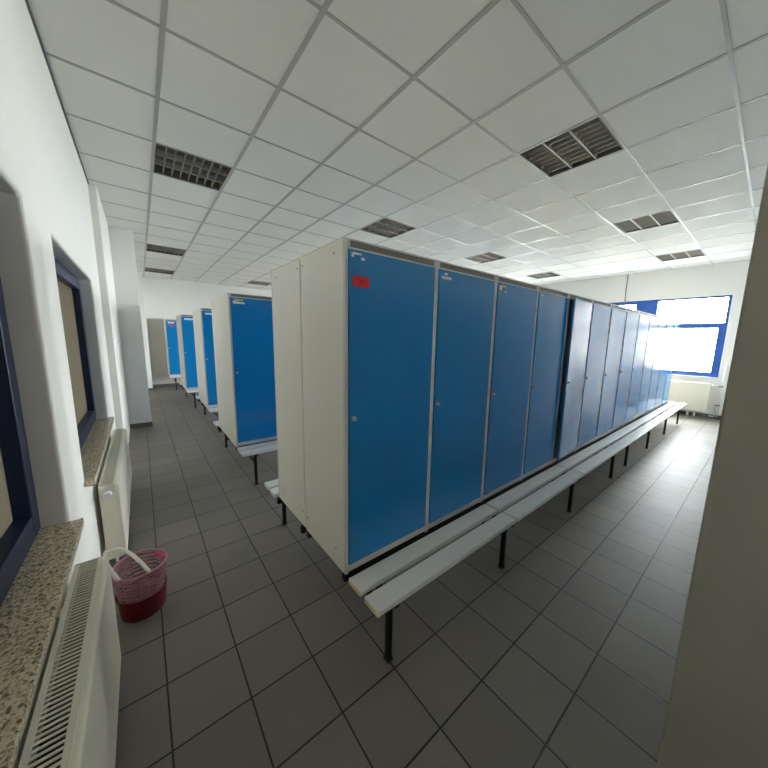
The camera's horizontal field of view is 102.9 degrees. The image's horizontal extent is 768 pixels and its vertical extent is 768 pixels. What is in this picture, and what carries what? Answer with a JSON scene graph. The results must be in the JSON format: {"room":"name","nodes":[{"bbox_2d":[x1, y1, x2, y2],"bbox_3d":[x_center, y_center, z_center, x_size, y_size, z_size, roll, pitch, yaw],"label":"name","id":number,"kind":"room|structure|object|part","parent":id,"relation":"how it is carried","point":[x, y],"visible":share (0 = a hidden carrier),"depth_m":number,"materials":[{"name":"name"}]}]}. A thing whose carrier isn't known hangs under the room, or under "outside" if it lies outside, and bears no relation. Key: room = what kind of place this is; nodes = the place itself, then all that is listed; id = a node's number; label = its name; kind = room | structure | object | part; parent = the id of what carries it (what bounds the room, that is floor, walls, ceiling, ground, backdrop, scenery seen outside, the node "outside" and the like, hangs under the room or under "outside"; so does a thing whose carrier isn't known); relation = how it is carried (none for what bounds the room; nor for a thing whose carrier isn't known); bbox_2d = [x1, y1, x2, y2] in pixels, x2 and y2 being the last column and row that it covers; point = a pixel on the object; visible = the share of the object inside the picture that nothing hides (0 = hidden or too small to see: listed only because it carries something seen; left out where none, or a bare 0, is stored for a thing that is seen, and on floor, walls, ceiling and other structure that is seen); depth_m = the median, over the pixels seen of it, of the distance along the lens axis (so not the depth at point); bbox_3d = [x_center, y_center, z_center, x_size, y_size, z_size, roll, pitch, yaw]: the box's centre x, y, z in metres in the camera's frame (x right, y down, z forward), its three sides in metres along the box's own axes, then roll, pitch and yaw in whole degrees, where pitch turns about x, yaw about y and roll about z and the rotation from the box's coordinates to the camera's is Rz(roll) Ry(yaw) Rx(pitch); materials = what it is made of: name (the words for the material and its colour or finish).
{"room":"changing room","nodes":[
{"label":"changing room","id":0,"kind":"room"},
{"bbox_2d":[0,0,115,767],"bbox_3d":[-3.551,-0.789,3.653,0.300,3.640,13.900,-6,11,-38],"label":"wall","id":1,"kind":"structure","parent":0,"point":[45,209],"depth_m":1.43,"materials":[{"name":"white paint"}]},
{"bbox_2d":[0,278,83,767],"bbox_3d":[-0.979,0.070,0.635,0.208,1.452,1.720,-6,11,-38],"label":"window","id":2,"kind":"structure","parent":1,"relation":"in","point":[36,562],"depth_m":1.11,"materials":[{"name":"blue"}]},
{"bbox_3d":[-1.040,0.055,0.584,0.010,1.200,1.450,-6,11,-38],"label":"pane","id":3,"kind":"part","parent":2,"relation":"part of","materials":[{"name":"beige glass"}]},
{"bbox_3d":[-1.024,0.057,0.597,0.072,1.322,1.584,-6,11,-38],"label":"sash","id":4,"kind":"part","parent":2,"relation":"part of","materials":[{"name":"blue"}]},
{"bbox_3d":[-1.033,0.059,0.591,0.070,1.420,1.720,-6,11,-38],"label":"frame","id":5,"kind":"part","parent":2,"relation":"part of","materials":[{"name":"blue"}]},
{"bbox_2d":[25,0,88,183],"bbox_3d":[-1.302,-1.869,0.900,0.012,0.008,6.720,-6,11,-38],"label":"trim","id":6,"kind":"structure","parent":1,"relation":"attached to","point":[26,1],"depth_m":2.00,"materials":[{"name":"dark grey painted metal"}]},
{"bbox_2d":[18,556,120,767],"bbox_3d":[-0.847,1.199,0.815,0.134,0.635,1.550,-6,11,-38],"label":"radiator","id":7,"kind":"object","parent":1,"relation":"attached to","point":[74,722],"visible":1,"depth_m":0.96,"materials":[{"name":"white metal"}]},
{"bbox_3d":[-0.874,1.162,0.788,0.012,0.546,1.538,-6,11,-38],"label":"panel","id":8,"kind":"part","parent":7,"relation":"part of","materials":[{"name":"white metal"}]},
{"bbox_3d":[-1.321,1.060,1.406,0.092,0.550,0.012,-6,11,-38],"label":"panel","id":9,"kind":"part","parent":7,"relation":"part of","materials":[{"name":"white metal"}]},
{"bbox_3d":[-0.806,1.158,0.841,0.032,0.540,1.546,-6,11,-38],"label":"panel","id":10,"kind":"part","parent":7,"relation":"part of","materials":[{"name":"white metal"}]},
{"bbox_2d":[54,257,113,486],"bbox_3d":[-2.380,-0.200,2.388,0.208,1.422,1.850,-6,11,-38],"label":"window","id":11,"kind":"structure","parent":1,"relation":"in","point":[93,433],"depth_m":2.64,"materials":[{"name":"blue"}]},
{"bbox_3d":[-2.442,-0.215,2.336,0.010,1.170,1.490,-6,11,-38],"label":"pane","id":12,"kind":"part","parent":11,"relation":"part of","materials":[{"name":"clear glass"}]},
{"bbox_3d":[-2.434,-0.211,2.343,0.070,1.390,1.760,-6,11,-38],"label":"frame","id":13,"kind":"part","parent":11,"relation":"part of","materials":[{"name":"blue"}]},
{"bbox_3d":[-2.425,-0.213,2.350,0.072,1.292,1.624,-6,11,-38],"label":"sash","id":14,"kind":"part","parent":11,"relation":"part of","materials":[{"name":"blue"}]},
{"bbox_2d":[97,428,131,562],"bbox_3d":[-2.389,0.898,2.744,0.134,0.610,1.675,-6,11,-38],"label":"radiator","id":15,"kind":"object","parent":1,"relation":"attached to","point":[114,485],"visible":0.94,"depth_m":2.20,"materials":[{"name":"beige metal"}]},
{"bbox_2d":[98,428,124,486],"bbox_3d":[-2.399,0.599,2.723,0.092,0.012,1.596,-6,11,-38],"label":"grille","id":16,"kind":"object","parent":15,"relation":"attached to","point":[111,474],"depth_m":2.49,"materials":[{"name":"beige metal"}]},
{"bbox_3d":[-1.905,0.966,2.139,0.092,0.550,0.012,-6,11,-38],"label":"panel","id":17,"kind":"part","parent":15,"relation":"part of","materials":[{"name":"white metal"}]},
{"bbox_3d":[-2.366,0.866,2.792,0.032,0.540,1.616,-6,11,-38],"label":"panel","id":18,"kind":"part","parent":15,"relation":"part of","materials":[{"name":"white metal"}]},
{"bbox_2d":[88,184,129,444],"bbox_3d":[-3.930,-0.759,4.426,0.092,3.340,1.720,-6,11,-38],"label":"wall","id":19,"kind":"structure","parent":0,"point":[100,227],"depth_m":3.85,"materials":[{"name":"white paint"}]},
{"bbox_2d":[108,226,151,423],"bbox_3d":[-4.495,-0.910,5.376,0.398,3.340,0.530,-6,11,-38],"label":"wall pier","id":20,"kind":"object","parent":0,"point":[122,248],"visible":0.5,"depth_m":5.18,"materials":[{"name":"white paint"}]},
{"bbox_2d":[130,416,152,428],"bbox_3d":[-4.481,0.698,5.648,0.316,0.080,0.552,-6,11,-38],"label":"baseboard","id":21,"kind":"object","parent":20,"relation":"attached to","point":[146,424],"visible":0.87,"depth_m":5.43,"materials":[{"name":"grey tile"}]},
{"bbox_2d":[137,272,152,387],"bbox_3d":[-7.215,-1.480,8.884,0.535,3.340,0.680,-6,11,-38],"label":"wall","id":22,"kind":"structure","parent":0,"point":[139,275],"depth_m":8.74,"materials":[{"name":"white paint"}]},
{"bbox_2d":[142,276,271,384],"bbox_3d":[-3.679,-2.066,12.188,10.800,3.640,0.200,-6,11,-38],"label":"wall","id":23,"kind":"structure","parent":0,"point":[163,298],"depth_m":9.61,"materials":[{"name":"white paint"}]},
{"bbox_2d":[153,383,180,386],"bbox_3d":[-3.441,-0.318,12.526,9.685,0.090,0.012,-6,11,-38],"label":"baseboard","id":24,"kind":"structure","parent":23,"relation":"attached to","point":[169,384],"depth_m":9.76,"materials":[{"name":"grey tile"}]},
{"bbox_2d":[28,0,767,289],"bbox_3d":[0.741,-2.888,6.550,11.854,0.404,15.788,-6,11,-38],"label":"ceiling","id":25,"kind":"structure","parent":0,"point":[331,120],"depth_m":2.43,"materials":[{"name":"tile"}]},
{"bbox_2d":[145,267,173,273],"bbox_3d":[-6.074,-3.105,8.271,0.627,0.097,0.627,-6,11,-38],"label":"ceiling light","id":26,"kind":"object","parent":25,"relation":"attached to","point":[146,268],"visible":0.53,"depth_m":8.35,"materials":[{"name":"grey metal"}]},
{"bbox_2d":[147,244,185,255],"bbox_3d":[-4.445,-2.774,6.235,0.627,0.097,0.627,-6,11,-38],"label":"ceiling light","id":27,"kind":"object","parent":25,"relation":"attached to","point":[153,248],"visible":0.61,"depth_m":6.30,"materials":[{"name":"grey metal"}]},
{"bbox_2d":[153,144,231,190],"bbox_3d":[-2.001,-2.277,3.182,0.627,0.097,0.627,-6,11,-38],"label":"ceiling light","id":28,"kind":"object","parent":25,"relation":"attached to","point":[169,162],"visible":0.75,"depth_m":3.23,"materials":[{"name":"grey metal"}]},
{"bbox_2d":[249,281,270,284],"bbox_3d":[-4.012,-3.312,9.887,0.627,0.097,0.627,-6,11,-38],"label":"ceiling light","id":29,"kind":"object","parent":25,"relation":"attached to","point":[251,282],"visible":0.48,"depth_m":9.98,"materials":[{"name":"grey metal"}]},
{"bbox_2d":[361,218,415,237],"bbox_3d":[0.060,-2.484,4.799,0.627,0.097,0.627,-6,11,-38],"label":"ceiling light","id":30,"kind":"object","parent":25,"relation":"attached to","point":[385,227],"visible":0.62,"depth_m":4.84,"materials":[{"name":"grey metal"}]},
{"bbox_2d":[464,252,505,262],"bbox_3d":[2.122,-2.691,6.415,0.627,0.097,0.627,-6,11,-38],"label":"ceiling light","id":31,"kind":"object","parent":25,"relation":"attached to","point":[486,257],"visible":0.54,"depth_m":6.45,"materials":[{"name":"grey"}]},
{"bbox_2d":[527,272,560,278],"bbox_3d":[4.184,-2.898,8.032,0.627,0.097,0.627,-6,11,-38],"label":"ceiling light","id":32,"kind":"object","parent":25,"relation":"attached to","point":[548,274],"visible":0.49,"depth_m":8.08,"materials":[{"name":"grey metal"}]},
{"bbox_2d":[520,117,622,176],"bbox_3d":[1.690,-2.153,2.764,0.627,0.097,0.627,-6,11,-38],"label":"ceiling light","id":33,"kind":"object","parent":25,"relation":"attached to","point":[592,140],"visible":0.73,"depth_m":2.77,"materials":[{"name":"grey metal"}]},
{"bbox_2d":[613,210,679,232],"bbox_3d":[3.751,-2.360,4.380,0.627,0.097,0.627,-6,11,-38],"label":"ceiling light","id":34,"kind":"object","parent":25,"relation":"attached to","point":[667,217],"visible":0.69,"depth_m":4.40,"materials":[{"name":"grey metal"}]},
{"bbox_2d":[656,249,704,260],"bbox_3d":[5.813,-2.567,5.997,0.627,0.097,0.627,-6,11,-38],"label":"ceiling light","id":35,"kind":"object","parent":25,"relation":"attached to","point":[694,253],"visible":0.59,"depth_m":6.03,"materials":[{"name":"grey"}]},
{"bbox_2d":[109,386,720,767],"bbox_3d":[0.536,0.656,7.160,11.000,0.120,13.900,-6,11,-38],"label":"floor","id":36,"kind":"structure","parent":0,"point":[258,652],"depth_m":1.74,"materials":[{"name":"grey tile"}]},
{"bbox_2d":[114,572,166,622],"bbox_3d":[-1.454,1.287,1.845,0.250,0.138,0.250,-6,11,-38],"label":"bucket","id":37,"kind":"object","parent":36,"relation":"on","point":[142,610],"visible":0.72,"depth_m":1.76,"materials":[{"name":"red plastic"}]},
{"bbox_2d":[103,547,167,603],"bbox_3d":[-1.459,1.147,1.818,0.295,0.398,0.275,-6,11,-38],"label":"basket","id":38,"kind":"object","parent":37,"relation":"in","point":[143,588],"visible":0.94,"depth_m":1.80,"materials":[{"name":"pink plastic"}]},
{"bbox_3d":[-1.474,1.024,1.737,0.263,0.130,0.121,4,9,19],"label":"handle","id":39,"kind":"part","parent":38,"relation":"part of","materials":[{"name":"white plastic"}]},
{"bbox_2d":[154,552,164,559],"bbox_3d":[-1.402,1.076,1.921,0.100,0.020,0.029,5,9,24],"label":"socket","id":40,"kind":"object","parent":38,"relation":"attached to","point":[156,554],"depth_m":1.92,"materials":[{"name":"pink plastic"}]},
{"bbox_2d":[168,375,180,389],"bbox_3d":[-6.066,-0.099,9.714,1.224,0.402,0.777,-6,11,-38],"label":"bench","id":41,"kind":"object","parent":36,"relation":"on","point":[175,377],"visible":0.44,"depth_m":9.17,"materials":[{"name":"grey laminate"}]},
{"bbox_2d":[164,319,180,375],"bbox_3d":[-6.133,-1.143,9.671,1.222,1.695,0.517,-6,11,-38],"label":"locker","id":42,"kind":"object","parent":41,"relation":"on","point":[170,326],"visible":0.36,"depth_m":9.20,"materials":[{"name":"blue metal"}]},
{"bbox_2d":[184,388,197,407],"bbox_3d":[-4.109,0.270,7.461,1.224,0.402,0.777,-6,11,-38],"label":"bench","id":43,"kind":"object","parent":36,"relation":"on","point":[193,390],"visible":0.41,"depth_m":6.91,"materials":[{"name":"black paint"}]},
{"bbox_2d":[176,316,183,386],"bbox_3d":[-4.507,-0.842,7.837,1.222,1.695,0.517,-6,11,-38],"label":"locker","id":44,"kind":"object","parent":43,"relation":"on","point":[176,316],"visible":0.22,"depth_m":7.45,"materials":[{"name":"white metal"}]},
{"bbox_2d":[178,314,197,389],"bbox_3d":[-4.176,-0.774,7.417,1.222,1.695,0.517,-6,11,-38],"label":"locker","id":45,"kind":"object","parent":43,"relation":"on","point":[186,328],"visible":0.27,"depth_m":6.94,"materials":[{"name":"blue metal"}]},
{"bbox_2d":[195,396,205,414],"bbox_3d":[-3.153,0.448,6.379,1.224,0.402,0.777,-6,11,-38],"label":"bench","id":46,"kind":"object","parent":36,"relation":"on","point":[197,397],"visible":0.2,"depth_m":6.25,"materials":[{"name":"black paint"}]},
{"bbox_2d":[192,310,202,402],"bbox_3d":[-3.033,-0.563,6.132,1.222,1.695,0.517,-6,11,-38],"label":"locker","id":47,"kind":"object","parent":46,"relation":"on","point":[194,311],"visible":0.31,"depth_m":5.74,"materials":[{"name":"white metal"}]},
{"bbox_2d":[203,404,221,432],"bbox_3d":[-2.635,0.549,5.755,1.224,0.402,0.777,-6,11,-38],"label":"bench","id":48,"kind":"object","parent":36,"relation":"on","point":[214,410],"visible":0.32,"depth_m":5.23,"materials":[{"name":"black paint"}]},
{"bbox_2d":[196,308,217,407],"bbox_3d":[-2.702,-0.494,5.712,1.222,1.695,0.517,-6,11,-38],"label":"locker","id":49,"kind":"object","parent":48,"relation":"on","point":[204,315],"visible":0.32,"depth_m":5.22,"materials":[{"name":"blue metal"}]},
{"bbox_3d":[-2.795,-0.444,5.346,0.574,1.597,0.020,-6,11,-38],"label":"door","id":50,"kind":"part","parent":49,"relation":"part of","materials":[{"name":"blue paint"}]},
{"bbox_2d":[213,421,227,447],"bbox_3d":[-1.768,0.743,4.553,1.224,0.402,0.777,-6,11,-38],"label":"bench","id":51,"kind":"object","parent":36,"relation":"on","point":[216,423],"visible":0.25,"depth_m":4.39,"materials":[{"name":"black paint"}]},
{"bbox_2d":[211,297,226,434],"bbox_3d":[-1.648,-0.267,4.306,1.222,1.695,0.517,-6,11,-38],"label":"locker","id":52,"kind":"object","parent":51,"relation":"on","point":[215,302],"visible":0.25,"depth_m":3.90,"materials":[{"name":"white metal"}]},
{"bbox_3d":[-1.787,-0.295,4.481,1.220,1.695,0.020,-6,11,-38],"label":"frame","id":53,"kind":"part","parent":52,"relation":"part of","materials":[{"name":"white paint"}]},
{"bbox_2d":[227,437,276,484],"bbox_3d":[-1.250,0.845,3.929,1.224,0.402,0.777,-6,11,-38],"label":"bench","id":54,"kind":"object","parent":36,"relation":"on","point":[254,449],"visible":0.36,"depth_m":3.41,"materials":[{"name":"black paint"}]},
{"bbox_2d":[219,293,276,446],"bbox_3d":[-1.317,-0.199,3.886,1.222,1.695,0.517,-6,11,-38],"label":"locker","id":55,"kind":"object","parent":54,"relation":"on","point":[246,320],"visible":0.39,"depth_m":3.46,"materials":[{"name":"blue metal"}]},
{"bbox_3d":[-1.339,0.660,4.019,1.216,0.044,0.482,-6,11,-38],"label":"locker rail","id":56,"kind":"part","parent":54,"relation":"part of","materials":[{"name":"black paint"}]},
{"bbox_3d":[-1.423,0.944,3.395,0.028,0.335,0.028,-6,11,-38],"label":"leg","id":57,"kind":"part","parent":54,"relation":"part of","materials":[{"name":"black paint"}]},
{"bbox_2d":[264,479,306,533],"bbox_3d":[-0.309,1.041,2.723,1.224,0.402,0.777,-6,11,-38],"label":"bench","id":58,"kind":"object","parent":36,"relation":"on","point":[273,485],"visible":0.2,"depth_m":2.56,"materials":[{"name":"black paint"}]},
{"bbox_3d":[-0.877,1.059,2.682,0.028,0.335,0.028,-6,11,-38],"label":"leg","id":59,"kind":"part","parent":58,"relation":"part of","materials":[{"name":"black paint"}]},
{"bbox_2d":[271,259,305,526],"bbox_3d":[-0.189,0.031,2.475,1.222,1.695,0.517,-6,11,-38],"label":"locker","id":60,"kind":"object","parent":58,"relation":"on","point":[285,280],"visible":0.3,"depth_m":2.05,"materials":[{"name":"white metal"}]},
{"bbox_3d":[-0.328,0.003,2.650,1.220,1.695,0.020,-6,11,-38],"label":"frame","id":61,"kind":"part","parent":60,"relation":"part of","materials":[{"name":"white paint"}]},
{"bbox_3d":[-0.214,0.893,2.583,1.216,0.044,0.482,-6,11,-38],"label":"locker rail","id":62,"kind":"part","parent":58,"relation":"part of","materials":[{"name":"black paint"}]},
{"bbox_2d":[307,503,515,663],"bbox_3d":[0.205,1.143,2.096,1.218,0.402,0.777,-6,11,-38],"label":"bench","id":63,"kind":"object","parent":36,"relation":"on","point":[370,575],"visible":0.8,"depth_m":1.75,"materials":[{"name":"grey laminate"}]},
{"bbox_3d":[-0.170,1.025,1.774,0.028,0.025,0.760,-6,11,-38],"label":"cross rail","id":64,"kind":"part","parent":63,"relation":"part of","materials":[{"name":"black paint"}]},
{"bbox_3d":[0.024,1.243,1.555,0.028,0.335,0.028,-6,11,-38],"label":"leg","id":65,"kind":"part","parent":63,"relation":"part of","materials":[{"name":"black paint"}]},
{"bbox_3d":[0.117,0.959,2.186,1.209,0.044,0.482,-6,11,-38],"label":"locker rail","id":66,"kind":"part","parent":63,"relation":"part of","materials":[{"name":"black metal"}]},
{"bbox_2d":[300,237,495,574],"bbox_3d":[0.143,0.099,2.054,1.222,1.695,0.518,-6,11,-38],"label":"locker","id":67,"kind":"object","parent":63,"relation":"on","point":[397,345],"visible":1,"depth_m":1.71,"materials":[{"name":"blue metal"}]},
{"bbox_3d":[0.049,0.149,1.689,0.574,1.597,0.020,-6,11,-38],"label":"door","id":68,"kind":"part","parent":67,"relation":"part of","materials":[{"name":"blue paint"}]},
{"bbox_3d":[0.527,0.101,2.063,0.570,1.597,0.020,-6,11,-38],"label":"door","id":69,"kind":"part","parent":67,"relation":"part of","materials":[{"name":"blue paint"}]},
{"bbox_3d":[0.863,1.159,2.213,0.028,0.335,0.028,-6,11,-38],"label":"leg","id":70,"kind":"part","parent":63,"relation":"part of","materials":[{"name":"black paint"}]},
{"bbox_2d":[480,465,583,521],"bbox_3d":[1.171,1.046,2.853,1.212,0.402,0.777,-6,11,-38],"label":"bench","id":71,"kind":"object","parent":36,"relation":"on","point":[508,496],"visible":0.75,"depth_m":2.56,"materials":[{"name":"grey laminate"}]},
{"bbox_3d":[1.083,0.862,2.942,1.204,0.044,0.482,-6,11,-38],"label":"locker rail","id":72,"kind":"part","parent":71,"relation":"part of","materials":[{"name":"black paint"}]},
{"bbox_2d":[481,275,568,501],"bbox_3d":[1.103,0.003,2.807,1.222,1.695,0.518,-6,11,-38],"label":"locker","id":73,"kind":"object","parent":71,"relation":"on","point":[529,321],"visible":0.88,"depth_m":2.53,"materials":[{"name":"blue metal"}]},
{"bbox_3d":[1.009,0.053,2.442,0.574,1.597,0.020,-6,11,-38],"label":"door","id":74,"kind":"part","parent":73,"relation":"part of","materials":[{"name":"blue paint"}]},
{"bbox_3d":[1.487,0.005,2.816,0.570,1.597,0.020,-6,11,-38],"label":"door","id":75,"kind":"part","parent":73,"relation":"part of","materials":[{"name":"blue paint"}]},
{"bbox_3d":[1.806,1.064,2.952,0.028,0.335,0.028,-6,11,-38],"label":"leg","id":76,"kind":"part","parent":71,"relation":"part of","materials":[{"name":"black paint"}]},
{"bbox_2d":[551,441,622,478],"bbox_3d":[2.136,0.949,3.610,1.216,0.402,0.777,-6,11,-38],"label":"bench","id":77,"kind":"object","parent":36,"relation":"on","point":[572,459],"visible":0.77,"depth_m":3.35,"materials":[{"name":"grey laminate"}]},
{"bbox_3d":[2.047,0.765,3.699,1.208,0.044,0.482,-6,11,-38],"label":"locker rail","id":78,"kind":"part","parent":77,"relation":"part of","materials":[{"name":"black paint"}]},
{"bbox_2d":[552,293,611,463],"bbox_3d":[2.076,-0.091,3.543,1.222,1.695,0.561,-6,11,-38],"label":"locker","id":79,"kind":"object","parent":77,"relation":"on","point":[587,321],"visible":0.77,"depth_m":3.36,"materials":[{"name":"blue metal"}]},
{"bbox_3d":[1.984,-0.041,3.178,0.574,1.597,0.020,-7,12,-42],"label":"door","id":80,"kind":"part","parent":79,"relation":"part of","materials":[{"name":"blue paint"}]},
{"bbox_3d":[2.447,-0.092,3.570,0.570,1.597,0.020,-6,11,-38],"label":"door","id":81,"kind":"part","parent":79,"relation":"part of","materials":[{"name":"blue paint"}]},
{"bbox_3d":[2.766,0.967,3.705,0.028,0.335,0.028,-6,11,-38],"label":"leg","id":82,"kind":"part","parent":77,"relation":"part of","materials":[{"name":"black paint"}]},
{"bbox_2d":[594,433,636,466],"bbox_3d":[2.854,0.877,4.172,0.610,0.402,0.777,-6,11,-38],"label":"bench","id":83,"kind":"object","parent":36,"relation":"on","point":[624,442],"visible":0.68,"depth_m":3.97,"materials":[{"name":"grey laminate"}]},
{"bbox_3d":[2.765,0.693,4.261,0.602,0.044,0.482,-6,11,-38],"label":"locker rail","id":84,"kind":"part","parent":83,"relation":"part of","materials":[{"name":"black paint"}]},
{"bbox_2d":[595,304,626,439],"bbox_3d":[2.783,-0.166,4.125,0.610,1.695,0.517,-6,11,-38],"label":"locker","id":85,"kind":"object","parent":83,"relation":"on","point":[618,313],"visible":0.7,"depth_m":3.91,"materials":[{"name":"blue metal"}]},
{"bbox_3d":[3.230,0.921,4.069,0.028,0.335,0.028,-6,11,-38],"label":"leg","id":86,"kind":"part","parent":83,"relation":"part of","materials":[{"name":"black paint"}]},
{"bbox_2d":[610,419,658,448],"bbox_3d":[3.574,0.805,4.737,1.222,0.402,0.777,-6,11,-38],"label":"bench","id":87,"kind":"object","parent":36,"relation":"on","point":[632,425],"visible":0.72,"depth_m":4.50,"materials":[{"name":"grey laminate"}]},
{"bbox_3d":[3.485,0.620,4.826,1.214,0.044,0.482,-6,11,-38],"label":"locker rail","id":88,"kind":"part","parent":87,"relation":"part of","materials":[{"name":"black paint"}]},
{"bbox_2d":[611,308,649,431],"bbox_3d":[3.503,-0.238,4.689,1.222,1.695,0.518,-6,11,-38],"label":"locker","id":89,"kind":"object","parent":87,"relation":"on","point":[636,322],"visible":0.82,"depth_m":4.44,"materials":[{"name":"blue metal"}]},
{"bbox_3d":[3.410,-0.188,4.324,0.574,1.597,0.020,-6,11,-38],"label":"door","id":90,"kind":"part","parent":89,"relation":"part of","materials":[{"name":"blue paint"}]},
{"bbox_3d":[3.887,-0.236,4.699,0.570,1.597,0.020,-6,11,-38],"label":"door","id":91,"kind":"part","parent":89,"relation":"part of","materials":[{"name":"blue paint"}]},
{"bbox_3d":[4.116,0.832,4.764,0.028,0.335,0.028,-6,11,-38],"label":"leg","id":92,"kind":"part","parent":87,"relation":"part of","materials":[{"name":"black paint"}]},
{"bbox_2d":[635,410,673,434],"bbox_3d":[4.534,0.709,5.490,1.222,0.402,0.777,-6,11,-38],"label":"bench","id":93,"kind":"object","parent":36,"relation":"on","point":[648,416],"visible":0.66,"depth_m":5.27,"materials":[{"name":"grey laminate"}]},
{"bbox_3d":[4.445,0.524,5.579,1.214,0.044,0.482,-6,11,-38],"label":"locker rail","id":94,"kind":"part","parent":93,"relation":"part of","materials":[{"name":"black paint"}]},
{"bbox_2d":[635,314,666,418],"bbox_3d":[4.464,-0.335,5.442,1.222,1.695,0.519,-6,11,-38],"label":"locker","id":95,"kind":"object","parent":93,"relation":"on","point":[657,324],"visible":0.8,"depth_m":5.20,"materials":[{"name":"blue metal"}]},
{"bbox_3d":[4.370,-0.285,5.077,0.574,1.597,0.020,-6,11,-38],"label":"door","id":96,"kind":"part","parent":95,"relation":"part of","materials":[{"name":"blue paint"}]},
{"bbox_3d":[4.848,-0.333,5.451,0.570,1.597,0.020,-6,11,-38],"label":"door","id":97,"kind":"part","parent":95,"relation":"part of","materials":[{"name":"blue paint"}]},
{"bbox_3d":[5.073,0.736,5.514,0.028,0.335,0.028,-6,11,-38],"label":"leg","id":98,"kind":"part","parent":93,"relation":"part of","materials":[{"name":"black paint"}]},
{"bbox_2d":[653,402,686,423],"bbox_3d":[5.529,0.609,6.270,1.312,0.402,0.777,-6,11,-38],"label":"bench","id":99,"kind":"object","parent":36,"relation":"on","point":[675,408],"visible":0.77,"depth_m":6.05,"materials":[{"name":"grey laminate"}]},
{"bbox_2d":[653,318,679,409],"bbox_3d":[5.424,-0.431,6.195,1.222,1.695,0.518,-6,11,-38],"label":"locker","id":100,"kind":"object","parent":99,"relation":"on","point":[672,326],"visible":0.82,"depth_m":5.96,"materials":[{"name":"metal"}]},
{"bbox_3d":[5.330,-0.381,5.830,0.574,1.597,0.020,-6,11,-38],"label":"door","id":101,"kind":"part","parent":100,"relation":"part of","materials":[{"name":"blue paint"}]},
{"bbox_3d":[5.808,-0.429,6.204,0.570,1.597,0.020,-6,11,-38],"label":"door","id":102,"kind":"part","parent":100,"relation":"part of","materials":[{"name":"blue paint"}]},
{"bbox_2d":[667,379,713,415],"bbox_3d":[6.715,0.273,7.356,0.142,0.785,1.600,-6,11,-38],"label":"radiator","id":103,"kind":"object","parent":36,"relation":"on","point":[695,395],"visible":0.48,"depth_m":6.94,"materials":[{"name":"white metal"}]},
{"bbox_2d":[671,379,709,383],"bbox_3d":[6.704,-0.113,7.317,0.100,0.012,1.526,-6,11,-38],"label":"grille","id":104,"kind":"object","parent":103,"relation":"attached to","point":[673,381],"depth_m":6.96,"materials":[{"name":"white metal"}]},
{"bbox_2d":[540,260,749,415],"bbox_3d":[4.686,-1.616,10.112,0.300,3.640,13.900,-6,11,-38],"label":"wall","id":105,"kind":"structure","parent":0,"point":[729,278],"depth_m":6.95,"materials":[{"name":"white paint"}]},
{"bbox_2d":[610,295,732,378],"bbox_3d":[6.485,-1.175,7.679,0.140,1.795,2.850,-6,11,-38],"label":"window","id":106,"kind":"structure","parent":105,"relation":"in","point":[648,306],"depth_m":6.87,"materials":[{"name":"blue plastic"},{"name":"blue paint"}]},
{"bbox_3d":[6.512,-1.196,7.691,0.080,1.675,0.420,-6,11,-38],"label":"mullion panel","id":107,"kind":"part","parent":106,"relation":"part of","materials":[{"name":"blue"}]},
{"bbox_3d":[6.994,-0.790,7.136,0.050,1.050,1.140,-6,11,-38],"label":"sash","id":108,"kind":"part","parent":106,"relation":"part of","materials":[{"name":"blue"}]},
{"bbox_2d":[666,410,720,418],"bbox_3d":[4.538,0.157,10.274,0.012,0.080,13.488,-6,11,-38],"label":"baseboard","id":109,"kind":"structure","parent":105,"relation":"attached to","point":[681,411],"depth_m":6.95,"materials":[{"name":"grey tile"}]},
{"bbox_2d":[708,361,727,418],"bbox_3d":[7.298,0.130,6.699,0.075,1.280,0.165,-6,11,-38],"label":"pipe","id":110,"kind":"object","parent":105,"relation":"attached to","point":[722,386],"visible":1,"depth_m":6.66,"materials":[{"name":"white metal"}]},
{"bbox_2d":[656,165,767,767],"bbox_3d":[1.486,-0.050,0.112,0.130,3.390,1.782,-6,11,-38],"label":"wall partition","id":111,"kind":"structure","parent":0,"point":[717,713],"depth_m":0.80,"materials":[{"name":"beige paint"}]},
{"label":"outside","id":112,"kind":"structure","parent":0,"visible":0},
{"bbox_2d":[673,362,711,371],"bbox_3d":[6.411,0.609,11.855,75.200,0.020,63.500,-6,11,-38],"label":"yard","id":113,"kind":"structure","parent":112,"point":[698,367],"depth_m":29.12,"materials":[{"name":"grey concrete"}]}
]}

